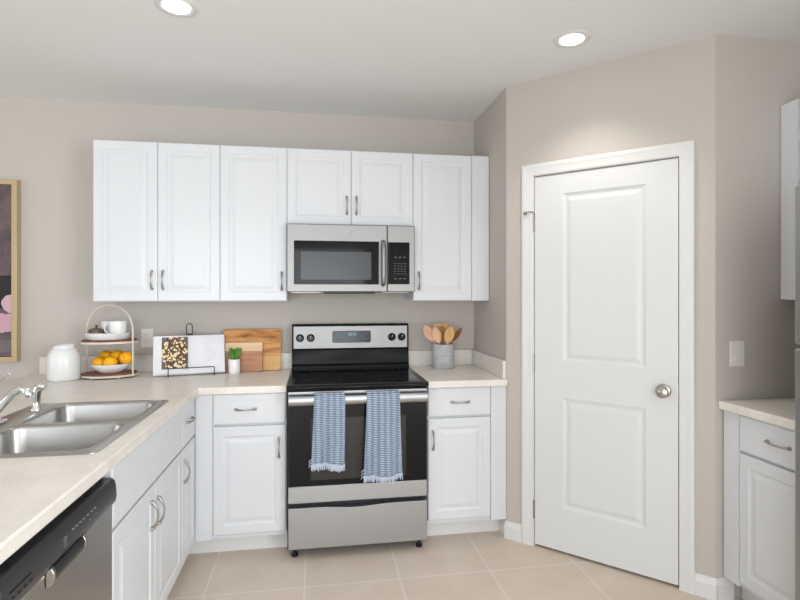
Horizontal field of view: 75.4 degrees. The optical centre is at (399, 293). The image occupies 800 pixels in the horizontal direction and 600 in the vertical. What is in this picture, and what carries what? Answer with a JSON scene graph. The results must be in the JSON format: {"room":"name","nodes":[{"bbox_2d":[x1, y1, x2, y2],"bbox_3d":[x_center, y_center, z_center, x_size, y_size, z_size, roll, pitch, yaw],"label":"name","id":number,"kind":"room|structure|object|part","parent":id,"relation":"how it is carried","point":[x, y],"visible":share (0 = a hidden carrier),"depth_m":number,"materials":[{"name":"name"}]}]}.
{"room":"kitchen","nodes":[
{"label":"kitchen","id":0,"kind":"room"},
{"bbox_2d":[0,96,473,436],"bbox_3d":[-2.184,0.107,3.210,8.390,2.595,0.100,0,0,-9],"label":"wall","id":1,"kind":"structure","parent":0,"point":[46,145],"depth_m":3.24,"materials":[{"name":"beige paint"}]},
{"bbox_2d":[0,179,20,361],"bbox_3d":[-2.651,-0.137,3.060,0.720,1.090,0.044,0,0,-9],"label":"framed painting","id":2,"kind":"object","parent":1,"relation":"attached to","point":[10,189],"visible":1,"depth_m":3.10,"materials":[{"name":"gold metal"}]},
{"bbox_2d":[141,329,152,347],"bbox_3d":[-1.588,0.280,3.250,0.072,0.118,0.008,0,0,-9],"label":"wall outlet","id":3,"kind":"object","parent":1,"relation":"attached to","point":[146,334],"visible":0.98,"depth_m":3.25,"materials":[{"name":"white plastic"}]},
{"bbox_2d":[93,139,219,301],"bbox_3d":[-1.410,-0.411,3.104,0.684,0.914,0.354,0,0,-9],"label":"upper cabinet","id":4,"kind":"object","parent":1,"relation":"attached to","point":[156,205],"visible":0.99,"depth_m":2.96,"materials":[{"name":"white wood"}]},
{"bbox_3d":[-1.557,-0.411,2.940,0.341,0.910,0.019,0,0,-9],"label":"door","id":5,"kind":"part","parent":4,"relation":"part of","materials":[{"name":"white wood"}]},
{"bbox_3d":[-1.413,-0.077,2.939,0.017,0.119,0.029,0,0,-9],"label":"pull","id":6,"kind":"part","parent":4,"relation":"part of","materials":[{"name":"silver metal"}]},
{"bbox_3d":[-1.354,-0.077,2.949,0.017,0.119,0.029,0,0,-9],"label":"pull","id":7,"kind":"part","parent":4,"relation":"part of","materials":[{"name":"silver metal"}]},
{"bbox_3d":[-1.219,-0.411,2.995,0.341,0.910,0.019,0,0,-9],"label":"door","id":8,"kind":"part","parent":4,"relation":"part of","materials":[{"name":"white wood"}]},
{"bbox_2d":[39,353,291,373],"bbox_3d":[-1.447,0.439,3.267,1.503,0.103,0.018,0,0,-9],"label":"backsplash","id":9,"kind":"structure","parent":1,"relation":"attached to","point":[142,363],"depth_m":3.23,"materials":[{"name":"laminate"}]},
{"bbox_2d":[220,145,289,300],"bbox_3d":[-0.883,-0.411,3.189,0.381,0.914,0.354,0,0,-9],"label":"upper cabinet","id":10,"kind":"object","parent":1,"relation":"attached to","point":[253,179],"visible":1,"depth_m":3.04,"materials":[{"name":"white wood"}]},
{"bbox_2d":[287,148,412,225],"bbox_3d":[-0.319,-0.640,3.280,0.761,0.457,0.354,0,0,-9],"label":"upper cabinet","id":11,"kind":"object","parent":1,"relation":"attached to","point":[339,187],"visible":0.99,"depth_m":3.13,"materials":[{"name":"white wood"}]},
{"bbox_3d":[-0.485,-0.640,3.113,0.379,0.453,0.019,0,0,-9],"label":"door","id":12,"kind":"part","parent":11,"relation":"part of","materials":[{"name":"white wood"}]},
{"bbox_3d":[-0.319,-0.533,3.115,0.017,0.119,0.029,0,0,-9],"label":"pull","id":13,"kind":"part","parent":11,"relation":"part of","materials":[{"name":"silver metal"}]},
{"bbox_2d":[287,223,414,293],"bbox_3d":[-0.311,-0.204,3.236,0.756,0.411,0.440,0,0,-9],"label":"microwave","id":14,"kind":"object","parent":11,"relation":"attached to","point":[326,258],"visible":1,"depth_m":3.06,"materials":[{"name":"grey metal"}]},
{"bbox_3d":[-0.372,-0.182,3.054,0.498,0.256,0.006,0,0,-9],"label":"door glass","id":15,"kind":"part","parent":14,"relation":"part of","materials":[{"name":"black glass"}]},
{"bbox_3d":[-0.098,-0.181,3.073,0.027,0.279,0.051,0,0,-9],"label":"handle","id":16,"kind":"part","parent":14,"relation":"part of","materials":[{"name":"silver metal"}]},
{"bbox_3d":[-0.007,-0.182,3.111,0.131,0.252,0.002,0,0,-9],"label":"control panel","id":17,"kind":"part","parent":14,"relation":"part of","materials":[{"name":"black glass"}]},
{"bbox_3d":[-0.108,-0.640,3.174,0.379,0.453,0.019,0,0,-9],"label":"door","id":18,"kind":"part","parent":11,"relation":"part of","materials":[{"name":"white wood"}]},
{"bbox_2d":[404,153,488,300],"bbox_3d":[0.298,-0.411,3.379,0.486,0.914,0.354,0,0,-9],"label":"upper cabinet","id":19,"kind":"object","parent":1,"relation":"attached to","point":[451,192],"visible":1,"depth_m":3.23,"materials":[{"name":"white wood"}]},
{"bbox_3d":[0.265,-0.411,3.234,0.374,0.910,0.019,0,0,-9],"label":"door","id":20,"kind":"part","parent":19,"relation":"part of","materials":[{"name":"white wood"}]},
{"bbox_2d":[0,0,799,121],"bbox_3d":[-1.620,-1.241,-0.295,8.390,0.100,7.200,0,0,-9],"label":"ceiling","id":21,"kind":"structure","parent":0,"point":[449,60],"depth_m":2.48,"materials":[{"name":"white paint"}]},
{"bbox_2d":[153,0,198,16],"bbox_3d":[-0.925,-1.188,2.143,0.172,0.006,0.172,0,0,-9],"label":"recessed light","id":22,"kind":"object","parent":21,"relation":"in","point":[178,8],"visible":1,"depth_m":2.14,"materials":[{"name":"white paint"}]},
{"bbox_2d":[553,30,590,47],"bbox_3d":[0.804,-1.188,2.421,0.172,0.006,0.172,0,0,-9],"label":"recessed light","id":23,"kind":"object","parent":21,"relation":"in","point":[572,38],"visible":1,"depth_m":2.41,"materials":[{"name":"white paint"}]},
{"bbox_2d":[166,530,743,599],"bbox_3d":[-1.620,1.454,-0.295,8.390,0.100,7.200,0,0,-9],"label":"floor","id":24,"kind":"structure","parent":0,"point":[487,565],"depth_m":2.58,"materials":[{"name":"tile"}]},
{"bbox_2d":[0,477,116,599],"bbox_3d":[-1.117,0.970,1.263,0.598,0.868,0.594,0,0,-9],"label":"dishwasher","id":25,"kind":"object","parent":24,"relation":"on","point":[69,558],"visible":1,"depth_m":1.32,"materials":[{"name":"grey metal"}]},
{"bbox_3d":[-0.856,0.976,1.306,0.028,0.646,0.592,0,0,-9],"label":"door","id":26,"kind":"part","parent":25,"relation":"part of","materials":[{"name":"silver metal"}]},
{"bbox_3d":[-0.830,0.663,1.293,0.018,0.039,0.155,0,0,-9],"label":"pocket handle","id":27,"kind":"part","parent":25,"relation":"part of","materials":[{"name":"black plastic"}]},
{"bbox_2d":[103,409,181,599],"bbox_3d":[-1.242,0.968,1.981,0.629,0.874,0.844,0,0,-9],"label":"base cabinet","id":28,"kind":"object","parent":24,"relation":"on","point":[147,507],"visible":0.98,"depth_m":1.98,"materials":[{"name":"white wood"}]},
{"bbox_3d":[-0.937,1.021,1.819,0.019,0.550,0.423,0,0,-9],"label":"door","id":29,"kind":"part","parent":28,"relation":"part of","materials":[{"name":"white wood"}]},
{"bbox_3d":[-0.939,0.851,1.985,0.029,0.119,0.017,0,0,-9],"label":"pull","id":30,"kind":"part","parent":28,"relation":"part of","materials":[{"name":"silver metal"}]},
{"bbox_3d":[-0.952,0.864,2.064,0.029,0.119,0.017,0,0,-9],"label":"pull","id":31,"kind":"part","parent":28,"relation":"part of","materials":[{"name":"silver metal"}]},
{"bbox_3d":[-1.004,1.021,2.235,0.019,0.550,0.417,0,0,-9],"label":"door","id":32,"kind":"part","parent":28,"relation":"part of","materials":[{"name":"white wood"}]},
{"bbox_2d":[180,398,195,565],"bbox_3d":[-1.336,0.968,2.563,0.629,0.874,0.329,0,0,-9],"label":"base cabinet","id":33,"kind":"object","parent":24,"relation":"on","point":[188,412],"visible":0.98,"depth_m":2.56,"materials":[{"name":"white wood"}]},
{"bbox_3d":[-1.018,0.851,2.476,0.029,0.119,0.017,0,0,-9],"label":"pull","id":34,"kind":"part","parent":33,"relation":"part of","materials":[{"name":"silver metal"}]},
{"bbox_3d":[-1.058,0.634,2.571,0.019,0.204,0.254,0,0,-9],"label":"drawer","id":35,"kind":"part","parent":33,"relation":"part of","materials":[{"name":"white wood"}]},
{"bbox_3d":[-1.034,0.629,2.574,0.029,0.017,0.119,0,0,-9],"label":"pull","id":36,"kind":"part","parent":33,"relation":"part of","materials":[{"name":"silver metal"}]},
{"bbox_2d":[189,392,286,553],"bbox_3d":[-0.921,0.968,3.018,0.538,0.874,0.629,0,0,-9],"label":"base cabinet","id":37,"kind":"object","parent":24,"relation":"on","point":[241,439],"visible":0.97,"depth_m":2.75,"materials":[{"name":"white wood"}]},
{"bbox_2d":[0,353,291,563],"bbox_3d":[-1.249,0.459,1.942,1.533,0.143,2.699,0,0,-9],"label":"countertop","id":38,"kind":"structure","parent":37,"relation":"on","point":[34,491],"depth_m":1.96,"materials":[{"name":"laminate"}]},
{"bbox_2d":[0,372,33,424],"bbox_3d":[-1.445,0.388,1.900,0.182,0.196,0.164,0,0,-9],"label":"faucet","id":39,"kind":"object","parent":38,"relation":"on","point":[26,392],"visible":1,"depth_m":1.90,"materials":[{"name":"silver metal"}]},
{"bbox_3d":[-1.503,0.480,1.891,0.060,0.012,0.164,0,0,-9],"label":"plate","id":40,"kind":"part","parent":39,"relation":"part of","materials":[{"name":"silver metal"}]},
{"bbox_3d":[-1.474,0.327,1.896,0.082,0.076,0.020,0,0,-9],"label":"lever","id":41,"kind":"part","parent":39,"relation":"part of","materials":[{"name":"silver metal"}]},
{"bbox_3d":[-1.443,0.405,1.901,0.149,0.129,0.029,0,0,-9],"label":"spout","id":42,"kind":"part","parent":39,"relation":"part of","materials":[{"name":"silver metal"}]},
{"bbox_2d":[46,343,80,381],"bbox_3d":[-1.906,0.387,2.936,0.168,0.208,0.168,0,0,-9],"label":"canister","id":43,"kind":"object","parent":38,"relation":"on","point":[63,361],"visible":1,"depth_m":2.88,"materials":[{"name":"white ceramic"}]},
{"bbox_3d":[-1.906,0.297,2.936,0.115,0.029,0.115,0,0,-9],"label":"lid","id":44,"kind":"part","parent":43,"relation":"part of","materials":[{"name":"white ceramic"}]},
{"bbox_2d":[0,400,168,457],"bbox_3d":[-1.270,0.593,1.937,0.564,0.214,0.816,0,0,-9],"label":"sink","id":45,"kind":"object","parent":38,"relation":"in","point":[67,428],"visible":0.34,"depth_m":1.93,"materials":[{"name":"silver metal"}]},
{"bbox_2d":[30,381,47,410],"bbox_3d":[-1.514,0.427,2.168,0.059,0.118,0.044,0,0,-9],"label":"sprayer","id":46,"kind":"object","parent":45,"relation":"on","point":[39,387],"visible":0.99,"depth_m":2.15,"materials":[{"name":"silver metal"}]},
{"bbox_2d":[80,304,137,378],"bbox_3d":[-1.707,0.276,3.043,0.300,0.428,0.220,0,0,-15],"label":"tray stand","id":47,"kind":"object","parent":38,"relation":"on","point":[127,372],"visible":0.88,"depth_m":3.00,"materials":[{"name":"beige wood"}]},
{"bbox_2d":[84,331,131,340],"bbox_3d":[-1.710,0.248,3.037,0.249,0.040,0.203,0,0,-15],"label":"dish","id":48,"kind":"object","parent":47,"relation":"on","point":[108,336],"visible":0.91,"depth_m":2.96,"materials":[{"name":"white ceramic"}]},
{"bbox_2d":[88,325,104,333],"bbox_3d":[-1.761,0.220,3.002,0.084,0.079,0.082,0,0,-9],"label":"lidded pot","id":49,"kind":"object","parent":48,"relation":"on","point":[96,330],"visible":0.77,"depth_m":2.97,"materials":[{"name":"brown ceramic"}]},
{"bbox_3d":[-1.761,0.195,3.002,0.077,0.029,0.077,0,0,-9],"label":"lid","id":50,"kind":"part","parent":49,"relation":"part of","materials":[{"name":"metal"}]},
{"bbox_2d":[101,321,108,333],"bbox_3d":[-1.732,0.212,3.091,0.093,0.095,0.106,0,0,-20],"label":"mug","id":51,"kind":"object","parent":48,"relation":"on","point":[103,323],"visible":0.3,"depth_m":3.04,"materials":[{"name":"white ceramic"}]},
{"bbox_2d":[103,321,126,332],"bbox_3d":[-1.655,0.210,3.029,0.110,0.099,0.096,0,0,19],"label":"mug","id":52,"kind":"object","parent":48,"relation":"on","point":[114,326],"visible":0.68,"depth_m":2.99,"materials":[{"name":"white ceramic"}]},
{"bbox_2d":[80,338,137,344],"bbox_3d":[-1.707,0.279,3.043,0.299,0.021,0.221,0,0,-9],"label":"wood tray","id":53,"kind":"object","parent":47,"relation":"on","point":[131,340],"depth_m":2.96,"materials":[{"name":"brown wood"}]},
{"bbox_2d":[81,369,137,378],"bbox_3d":[-1.707,0.472,3.043,0.299,0.021,0.221,0,0,-9],"label":"wood tray","id":54,"kind":"object","parent":47,"relation":"on","point":[127,372],"depth_m":2.98,"materials":[{"name":"brown wood"}]},
{"bbox_2d":[90,362,129,372],"bbox_3d":[-1.694,0.435,3.031,0.211,0.051,0.166,0,0,-15],"label":"fruit bowl","id":55,"kind":"object","parent":47,"relation":"on","point":[120,367],"visible":0.87,"depth_m":2.97,"materials":[{"name":"white ceramic"}]},
{"bbox_2d":[92,356,104,364],"bbox_3d":[-1.751,0.403,3.016,0.076,0.074,0.076,0,0,18],"label":"orange","id":56,"kind":"object","parent":55,"relation":"in","point":[98,360],"visible":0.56,"depth_m":2.99,"materials":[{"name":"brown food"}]},
{"bbox_2d":[99,350,111,357],"bbox_3d":[-1.755,0.376,3.090,0.077,0.074,0.076,0,0,19],"label":"orange","id":57,"kind":"object","parent":55,"relation":"in","point":[106,353],"visible":0.57,"depth_m":3.06,"materials":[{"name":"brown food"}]},
{"bbox_2d":[103,356,117,364],"bbox_3d":[-1.677,0.401,2.998,0.076,0.076,0.075,0,0,7],"label":"orange","id":58,"kind":"object","parent":55,"relation":"in","point":[110,360],"visible":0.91,"depth_m":2.97,"materials":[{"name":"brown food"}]},
{"bbox_2d":[110,350,121,361],"bbox_3d":[-1.679,0.373,3.074,0.076,0.074,0.076,0,0,17],"label":"orange","id":59,"kind":"object","parent":55,"relation":"in","point":[116,353],"visible":0.48,"depth_m":3.05,"materials":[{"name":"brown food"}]},
{"bbox_2d":[118,351,131,363],"bbox_3d":[-1.608,0.378,3.037,0.076,0.076,0.074,0,0,6],"label":"orange","id":60,"kind":"object","parent":55,"relation":"in","point":[125,357],"visible":0.97,"depth_m":3.01,"materials":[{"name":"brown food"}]},
{"bbox_2d":[168,323,214,376],"bbox_3d":[-1.268,0.336,3.145,0.260,0.305,0.186,0,0,-23],"label":"cookbook stand","id":61,"kind":"object","parent":38,"relation":"on","point":[187,334],"visible":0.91,"depth_m":3.11,"materials":[{"name":"black metal"}]},
{"bbox_2d":[153,335,224,375],"bbox_3d":[-1.270,0.369,3.126,0.402,0.228,0.089,0,0,-23],"label":"cookbook","id":62,"kind":"object","parent":61,"relation":"on","point":[192,350],"visible":1,"depth_m":3.12,"materials":[{"name":"white paper"}]},
{"bbox_2d":[161,337,187,369],"bbox_3d":[-1.342,0.354,3.086,0.144,0.192,0.001,0,-17,-23],"label":"food photo","id":63,"kind":"object","parent":62,"relation":"attached to","point":[174,349],"depth_m":3.09},
{"bbox_2d":[228,347,241,373],"bbox_3d":[-1.019,0.409,3.184,0.077,0.162,0.076,0,0,32],"label":"potted plant","id":64,"kind":"object","parent":38,"relation":"on","point":[234,355],"visible":1,"depth_m":3.16,"materials":[{"name":"green plant"}]},
{"bbox_3d":[-1.017,0.446,3.180,0.069,0.088,0.069,0,0,-9],"label":"pot","id":65,"kind":"part","parent":64,"relation":"part of","materials":[{"name":"white ceramic"}]},
{"bbox_2d":[225,342,262,371],"bbox_3d":[-0.980,0.399,3.248,0.225,0.180,0.044,0,0,-9],"label":"cutting board","id":66,"kind":"object","parent":38,"relation":"on","point":[250,358],"visible":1,"depth_m":3.24,"materials":[{"name":"brown wood"}]},
{"bbox_2d":[224,329,280,369],"bbox_3d":[-0.942,0.359,3.302,0.356,0.261,0.063,0,0,-9],"label":"cutting board","id":67,"kind":"object","parent":38,"relation":"on","point":[271,338],"visible":0.65,"depth_m":3.31,"materials":[{"name":"brown wood"}]},
{"bbox_3d":[-0.816,0.614,2.731,0.119,0.017,0.029,0,0,-9],"label":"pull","id":68,"kind":"part","parent":37,"relation":"part of","materials":[{"name":"silver metal"}]},
{"bbox_3d":[-0.800,0.613,2.758,0.375,0.161,0.019,0,0,-9],"label":"drawer","id":69,"kind":"part","parent":37,"relation":"part of","materials":[{"name":"white wood"}]},
{"bbox_3d":[-0.800,0.990,2.758,0.375,0.572,0.019,0,0,-9],"label":"door","id":70,"kind":"part","parent":37,"relation":"part of","materials":[{"name":"white wood"}]},
{"bbox_3d":[-0.646,0.825,2.759,0.017,0.119,0.029,0,0,-9],"label":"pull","id":71,"kind":"part","parent":37,"relation":"part of","materials":[{"name":"silver metal"}]},
{"bbox_2d":[286,323,428,556],"bbox_3d":[-0.270,0.802,3.082,0.762,1.205,0.736,0,0,-9],"label":"range","id":72,"kind":"object","parent":24,"relation":"on","point":[325,508],"visible":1,"depth_m":2.79,"materials":[{"name":"silver metal"}]},
{"bbox_3d":[-0.642,0.287,3.320,0.052,0.052,0.029,0,0,-9],"label":"knob","id":73,"kind":"part","parent":72,"relation":"part of","materials":[{"name":"black plastic"}]},
{"bbox_3d":[-0.575,0.287,3.330,0.052,0.052,0.029,0,0,-9],"label":"knob","id":74,"kind":"part","parent":72,"relation":"part of","materials":[{"name":"black plastic"}]},
{"bbox_2d":[309,392,344,471],"bbox_3d":[-0.380,0.725,2.695,0.189,0.406,0.062,0,0,-9],"label":"dish towel","id":75,"kind":"object","parent":72,"relation":"hanging from","point":[328,439],"visible":1,"depth_m":2.68,"materials":[{"name":"blue fabric"}]},
{"bbox_3d":[-0.320,0.284,3.393,0.742,0.144,0.019,0,0,-9],"label":"control panel","id":76,"kind":"part","parent":72,"relation":"part of","materials":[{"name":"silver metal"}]},
{"bbox_3d":[-0.222,1.238,2.789,0.742,0.216,0.040,0,0,-9],"label":"storage drawer","id":77,"kind":"part","parent":72,"relation":"part of","materials":[{"name":"silver metal"}]},
{"bbox_3d":[-0.223,0.811,2.792,0.742,0.586,0.033,0,0,-9],"label":"oven door","id":78,"kind":"part","parent":72,"relation":"part of","materials":[{"name":"black glass"}]},
{"bbox_3d":[-0.220,0.530,2.773,0.742,0.025,0.005,0,0,-9],"label":"rail","id":79,"kind":"part","parent":72,"relation":"part of","materials":[{"name":"silver metal"}]},
{"bbox_3d":[-0.220,0.780,2.774,0.740,0.473,0.004,0,0,-9],"label":"door glass","id":80,"kind":"part","parent":72,"relation":"part of","materials":[{"name":"black glass"}]},
{"bbox_3d":[-0.220,1.061,2.773,0.742,0.087,0.006,0,0,-9],"label":"rail","id":81,"kind":"part","parent":72,"relation":"part of","materials":[{"name":"silver metal"}]},
{"bbox_2d":[286,367,428,390],"bbox_3d":[-0.268,0.496,3.072,0.760,0.026,0.630,0,0,-9],"label":"cooktop","id":82,"kind":"object","parent":72,"relation":"in","point":[301,378],"depth_m":2.91,"materials":[{"name":"black glass"}]},
{"bbox_3d":[-0.215,0.555,2.743,0.736,0.054,0.048,0,0,-9],"label":"handle","id":83,"kind":"part","parent":72,"relation":"part of","materials":[{"name":"silver metal"}]},
{"bbox_2d":[361,391,402,483],"bbox_3d":[-0.097,0.763,2.740,0.224,0.481,0.063,0,0,-9],"label":"dish towel","id":84,"kind":"object","parent":72,"relation":"hanging from","point":[383,449],"visible":1,"depth_m":2.73,"materials":[{"name":"blue fabric"}]},
{"bbox_3d":[-0.051,0.287,3.415,0.052,0.052,0.029,0,0,-9],"label":"knob","id":85,"kind":"part","parent":72,"relation":"part of","materials":[{"name":"black plastic"}]},
{"bbox_3d":[0.014,0.287,3.425,0.052,0.052,0.029,0,0,-9],"label":"knob","id":86,"kind":"part","parent":72,"relation":"part of","materials":[{"name":"black plastic"}]},
{"bbox_2d":[426,386,505,535],"bbox_3d":[0.337,0.968,3.221,0.461,0.874,0.629,0,0,-9],"label":"base cabinet","id":87,"kind":"object","parent":24,"relation":"on","point":[466,426],"visible":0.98,"depth_m":2.94,"materials":[{"name":"white wood"}]},
{"bbox_3d":[0.188,0.825,2.893,0.017,0.119,0.029,0,0,-9],"label":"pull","id":88,"kind":"part","parent":87,"relation":"part of","materials":[{"name":"silver metal"}]},
{"bbox_2d":[409,349,506,388],"bbox_3d":[0.334,0.459,3.237,0.466,0.143,0.644,0,0,-9],"label":"countertop","id":89,"kind":"structure","parent":87,"relation":"on","point":[472,368],"depth_m":3.19,"materials":[{"name":"stone"}]},
{"bbox_2d":[432,343,453,368],"bbox_3d":[0.285,0.411,3.419,0.144,0.158,0.145,0,0,-9],"label":"utensil crock","id":90,"kind":"object","parent":89,"relation":"on","point":[442,355],"visible":0.98,"depth_m":3.36,"materials":[{"name":"grey ceramic"}]},
{"bbox_2d":[423,325,435,343],"bbox_3d":[0.240,0.343,3.410,0.182,0.274,0.016,0,0,-13],"label":"wooden utensil","id":91,"kind":"object","parent":90,"relation":"in","point":[427,330],"visible":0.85,"depth_m":3.40,"materials":[{"name":"brown wood"}]},
{"bbox_2d":[432,327,440,344],"bbox_3d":[0.260,0.347,3.386,0.110,0.262,0.019,0,0,-25],"label":"wooden utensil","id":92,"kind":"object","parent":90,"relation":"in","point":[436,334],"visible":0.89,"depth_m":3.38,"materials":[{"name":"brown wood"}]},
{"bbox_2d":[433,323,448,344],"bbox_3d":[0.276,0.339,3.451,0.108,0.277,0.044,0,0,-9],"label":"wooden utensil","id":93,"kind":"object","parent":90,"relation":"in","point":[446,325],"visible":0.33,"depth_m":3.46,"materials":[{"name":"beige wood"}]},
{"bbox_2d":[440,326,443,344],"bbox_3d":[0.280,0.346,3.408,0.038,0.262,0.017,0,0,-38],"label":"wooden utensil","id":94,"kind":"object","parent":90,"relation":"in","point":[441,327],"visible":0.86,"depth_m":3.40,"materials":[{"name":"brown wood"}]},
{"bbox_2d":[444,326,453,344],"bbox_3d":[0.312,0.346,3.394,0.090,0.263,0.022,0,0,7],"label":"wooden utensil","id":95,"kind":"object","parent":90,"relation":"in","point":[449,333],"visible":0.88,"depth_m":3.39,"materials":[{"name":"beige wood"}]},
{"bbox_2d":[450,327,461,344],"bbox_3d":[0.326,0.353,3.430,0.173,0.254,0.047,0,0,-9],"label":"wooden utensil","id":96,"kind":"object","parent":90,"relation":"in","point":[458,332],"visible":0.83,"depth_m":3.43,"materials":[{"name":"brown wood"}]},
{"bbox_3d":[0.337,0.613,2.941,0.367,0.161,0.019,0,0,-9],"label":"drawer","id":97,"kind":"part","parent":87,"relation":"part of","materials":[{"name":"white wood"}]},
{"bbox_3d":[0.337,0.990,2.941,0.367,0.572,0.019,0,0,-9],"label":"door","id":98,"kind":"part","parent":87,"relation":"part of","materials":[{"name":"white wood"}]},
{"bbox_3d":[0.344,0.614,2.918,0.119,0.017,0.029,0,0,-9],"label":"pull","id":99,"kind":"part","parent":87,"relation":"part of","materials":[{"name":"silver metal"}]},
{"bbox_2d":[724,410,794,599],"bbox_3d":[1.801,0.968,2.200,0.629,0.874,0.447,0,0,-9],"label":"base cabinet","id":100,"kind":"object","parent":24,"relation":"on","point":[759,456],"visible":0.97,"depth_m":2.19,"materials":[{"name":"white wood"}]},
{"bbox_2d":[719,398,794,430],"bbox_3d":[1.807,0.510,2.203,0.628,0.040,0.455,0,0,-9],"label":"countertop","id":101,"kind":"structure","parent":100,"relation":"on","point":[780,412],"depth_m":2.23,"materials":[{"name":"laminate"}]},
{"bbox_3d":[1.536,0.615,2.114,0.019,0.157,0.357,0,0,-9],"label":"drawer","id":102,"kind":"part","parent":100,"relation":"part of","materials":[{"name":"white wood"}]},
{"bbox_3d":[1.536,0.990,2.114,0.019,0.572,0.357,0,0,-9],"label":"door","id":103,"kind":"part","parent":100,"relation":"part of","materials":[{"name":"white wood"}]},
{"bbox_3d":[1.515,0.612,2.089,0.029,0.017,0.119,0,0,-9],"label":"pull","id":104,"kind":"part","parent":100,"relation":"part of","materials":[{"name":"silver metal"}]},
{"bbox_2d":[795,186,799,599],"bbox_3d":[1.835,0.492,1.550,0.761,1.824,0.830,0,0,-9],"label":"refrigerator","id":105,"kind":"object","parent":24,"relation":"on","point":[797,189],"visible":1,"depth_m":1.89,"materials":[{"name":"grey metal"}]},
{"bbox_3d":[1.555,0.752,1.505,0.081,1.105,0.822,0,0,-9],"label":"fridge door","id":106,"kind":"part","parent":105,"relation":"part of","materials":[{"name":"silver metal"}]},
{"bbox_3d":[1.555,-0.104,1.505,0.081,0.580,0.822,0,0,-9],"label":"freezer door","id":107,"kind":"part","parent":105,"relation":"part of","materials":[{"name":"silver metal"}]},
{"bbox_2d":[474,88,505,360],"bbox_3d":[0.612,0.107,3.295,0.100,2.595,0.621,0,0,-9],"label":"wall","id":108,"kind":"structure","parent":0,"point":[490,126],"depth_m":3.18,"materials":[{"name":"beige paint"}]},
{"bbox_2d":[500,519,505,537],"bbox_3d":[0.600,1.355,3.014,0.014,0.098,0.070,0,0,-9],"label":"baseboard","id":109,"kind":"structure","parent":108,"relation":"attached to","point":[502,521],"depth_m":3.00,"materials":[{"name":"white paint"}]},
{"bbox_2d":[506,34,714,577],"bbox_3d":[1.059,0.107,2.719,1.031,2.595,0.100,0,0,36],"label":"wall","id":110,"kind":"structure","parent":0,"point":[664,95],"depth_m":2.58,"materials":[{"name":"beige paint"}]},
{"bbox_2d":[523,158,678,584],"bbox_3d":[1.007,0.372,2.674,0.766,2.036,0.104,0,0,36],"label":"door","id":111,"kind":"structure","parent":110,"relation":"in","point":[606,356],"depth_m":2.65,"materials":[{"name":"white paint"}]},
{"bbox_3d":[1.255,0.469,2.473,0.066,0.066,0.068,0,0,36],"label":"knob","id":112,"kind":"part","parent":111,"relation":"part of","materials":[{"name":"silver metal"}]},
{"bbox_2d":[521,140,694,594],"bbox_3d":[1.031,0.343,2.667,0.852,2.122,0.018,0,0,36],"label":"trim","id":113,"kind":"structure","parent":110,"relation":"attached to","point":[685,150],"depth_m":2.45,"materials":[{"name":"white paint"}]},
{"bbox_2d":[505,520,716,599],"bbox_3d":[1.028,1.355,2.671,1.037,0.098,0.014,0,0,36],"label":"baseboard","id":114,"kind":"structure","parent":110,"relation":"attached to","point":[705,586],"depth_m":2.40,"materials":[{"name":"white paint"}]},
{"bbox_2d":[715,34,799,596],"bbox_3d":[1.756,0.107,2.477,0.642,2.595,0.100,0,0,-9],"label":"wall","id":115,"kind":"structure","parent":0,"point":[754,77],"depth_m":2.40,"materials":[{"name":"beige paint"}]},
{"bbox_2d":[717,577,733,599],"bbox_3d":[1.491,1.355,2.376,0.085,0.098,0.014,0,0,-9],"label":"baseboard","id":116,"kind":"structure","parent":115,"relation":"attached to","point":[725,587],"depth_m":2.37,"materials":[{"name":"white paint"}]},
{"bbox_2d":[730,341,743,366],"bbox_3d":[1.557,0.277,2.388,0.074,0.118,0.010,0,0,-9],"label":"light switch","id":117,"kind":"object","parent":115,"relation":"attached to","point":[736,347],"visible":1,"depth_m":2.39,"materials":[{"name":"white plastic"}]},
{"bbox_3d":[2.480,0.107,0.314,0.100,2.595,7.100,0,0,-9],"label":"wall","id":118,"kind":"structure","parent":0,"visible":0},
{"bbox_2d":[781,99,799,299],"bbox_3d":[1.952,-0.426,2.225,0.327,0.912,0.450,0,0,-9],"label":"upper cabinet","id":119,"kind":"object","parent":118,"relation":"attached to","point":[790,112],"visible":0.68,"depth_m":2.38,"materials":[{"name":"white wood"}]},
{"bbox_3d":[1.836,-0.426,2.163,0.019,0.908,0.357,0,0,-9],"label":"door","id":120,"kind":"part","parent":119,"relation":"part of","materials":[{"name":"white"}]}
]}

